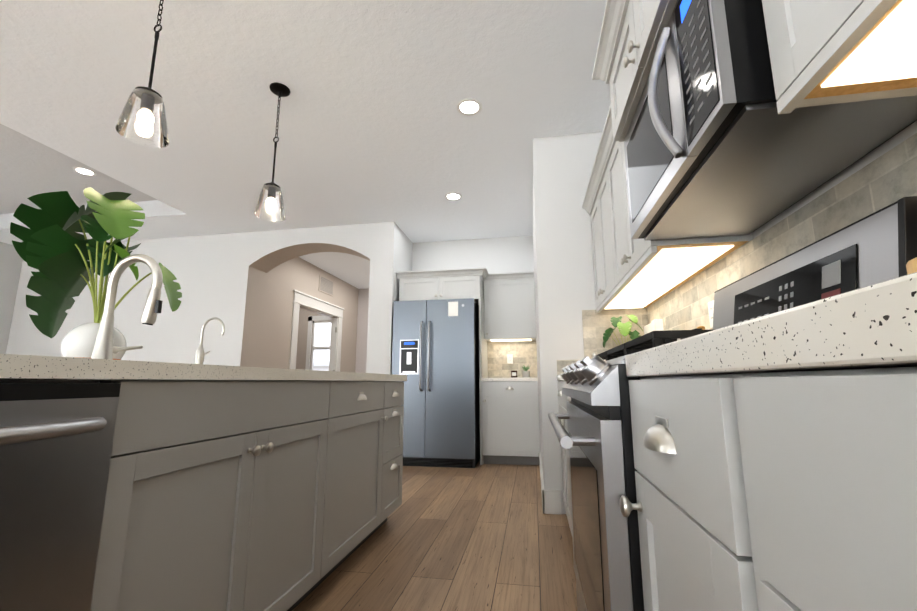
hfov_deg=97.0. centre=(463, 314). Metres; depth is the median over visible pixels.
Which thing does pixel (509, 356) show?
electrical outlets
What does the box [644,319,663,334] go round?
electrical outlets
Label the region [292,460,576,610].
floor
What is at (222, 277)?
wall
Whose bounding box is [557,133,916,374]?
backsplash
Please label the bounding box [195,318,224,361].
faucet
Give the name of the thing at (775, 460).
base cabinet
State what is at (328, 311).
trim
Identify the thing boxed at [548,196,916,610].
range
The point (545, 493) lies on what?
baseboard
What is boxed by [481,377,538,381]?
countertop
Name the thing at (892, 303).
countertop
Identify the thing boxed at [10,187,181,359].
potted plant
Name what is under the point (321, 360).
window
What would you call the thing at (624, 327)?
potted plant
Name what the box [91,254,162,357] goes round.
faucet
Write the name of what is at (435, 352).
refrigerator
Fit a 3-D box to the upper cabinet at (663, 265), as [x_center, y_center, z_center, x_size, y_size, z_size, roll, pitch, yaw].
[0.941,-0.564,1.918,0.348,0.730,0.752,-2,-10,10]
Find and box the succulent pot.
[522,365,530,376]
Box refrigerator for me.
[392,298,479,467]
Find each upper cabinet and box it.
[396,267,483,310]
[484,275,535,342]
[589,176,670,311]
[601,0,839,251]
[601,164,752,291]
[757,0,916,123]
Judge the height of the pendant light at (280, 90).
0.864 m
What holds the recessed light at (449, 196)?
in the ceiling
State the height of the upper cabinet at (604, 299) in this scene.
0.730 m
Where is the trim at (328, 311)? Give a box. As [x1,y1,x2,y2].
[289,290,343,371]
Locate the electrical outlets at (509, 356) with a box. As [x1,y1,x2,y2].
[507,354,512,363]
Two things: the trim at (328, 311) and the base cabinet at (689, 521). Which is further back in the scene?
the trim at (328, 311)
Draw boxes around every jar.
[511,371,516,377]
[906,257,916,274]
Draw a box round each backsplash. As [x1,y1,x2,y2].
[487,341,536,377]
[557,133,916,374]
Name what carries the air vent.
in the wall at (554, 253)
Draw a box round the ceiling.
[0,0,626,288]
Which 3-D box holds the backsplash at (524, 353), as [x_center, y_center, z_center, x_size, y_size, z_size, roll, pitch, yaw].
[0.609,0.553,5.037,0.608,0.454,0.012,-2,-10,10]
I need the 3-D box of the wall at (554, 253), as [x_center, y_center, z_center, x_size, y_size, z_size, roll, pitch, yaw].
[-2.718,-0.189,2.499,8.080,2.940,12.390,-2,-10,10]
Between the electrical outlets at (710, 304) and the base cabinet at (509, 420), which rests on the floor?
the base cabinet at (509, 420)
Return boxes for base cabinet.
[480,379,539,464]
[557,380,568,522]
[561,376,624,538]
[625,356,748,610]
[721,324,916,610]
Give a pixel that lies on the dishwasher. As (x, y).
(58, 440)
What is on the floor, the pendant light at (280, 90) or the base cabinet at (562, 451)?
the base cabinet at (562, 451)
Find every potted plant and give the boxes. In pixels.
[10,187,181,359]
[603,314,642,347]
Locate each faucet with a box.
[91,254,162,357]
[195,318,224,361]
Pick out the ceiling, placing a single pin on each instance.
(374, 125)
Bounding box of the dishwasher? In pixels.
[0,383,120,610]
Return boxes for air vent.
[318,275,333,296]
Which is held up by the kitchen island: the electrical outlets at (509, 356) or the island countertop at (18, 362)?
the island countertop at (18, 362)
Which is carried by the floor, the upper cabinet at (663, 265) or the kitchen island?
the kitchen island
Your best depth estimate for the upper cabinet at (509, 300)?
4.81 m
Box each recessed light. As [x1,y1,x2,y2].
[73,167,96,175]
[445,193,461,200]
[457,98,481,115]
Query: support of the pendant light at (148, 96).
hanging from the ceiling
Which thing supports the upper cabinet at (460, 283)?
attached to the wall at (554, 253)
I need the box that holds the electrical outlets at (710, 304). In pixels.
[708,300,713,327]
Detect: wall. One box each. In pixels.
[0,121,916,513]
[6,222,403,373]
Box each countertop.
[0,354,406,377]
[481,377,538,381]
[625,272,916,367]
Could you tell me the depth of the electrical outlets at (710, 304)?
1.79 m
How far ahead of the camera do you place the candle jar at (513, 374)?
4.59 m
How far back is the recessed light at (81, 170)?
4.02 m
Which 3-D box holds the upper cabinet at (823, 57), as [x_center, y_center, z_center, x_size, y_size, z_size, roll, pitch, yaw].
[0.681,-0.811,0.423,0.348,0.730,0.761,-2,-10,10]
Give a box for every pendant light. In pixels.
[115,0,168,147]
[254,82,289,220]
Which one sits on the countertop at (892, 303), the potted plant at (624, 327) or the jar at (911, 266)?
the jar at (911, 266)
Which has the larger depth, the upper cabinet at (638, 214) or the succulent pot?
the succulent pot
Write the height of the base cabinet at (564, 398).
0.875 m
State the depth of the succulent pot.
4.59 m
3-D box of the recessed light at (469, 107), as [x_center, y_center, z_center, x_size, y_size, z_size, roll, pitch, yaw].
[0.043,-1.432,2.796,0.175,0.006,0.175,-1,-9,4]
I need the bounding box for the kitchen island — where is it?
[0,366,406,610]
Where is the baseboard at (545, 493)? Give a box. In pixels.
[539,452,549,513]

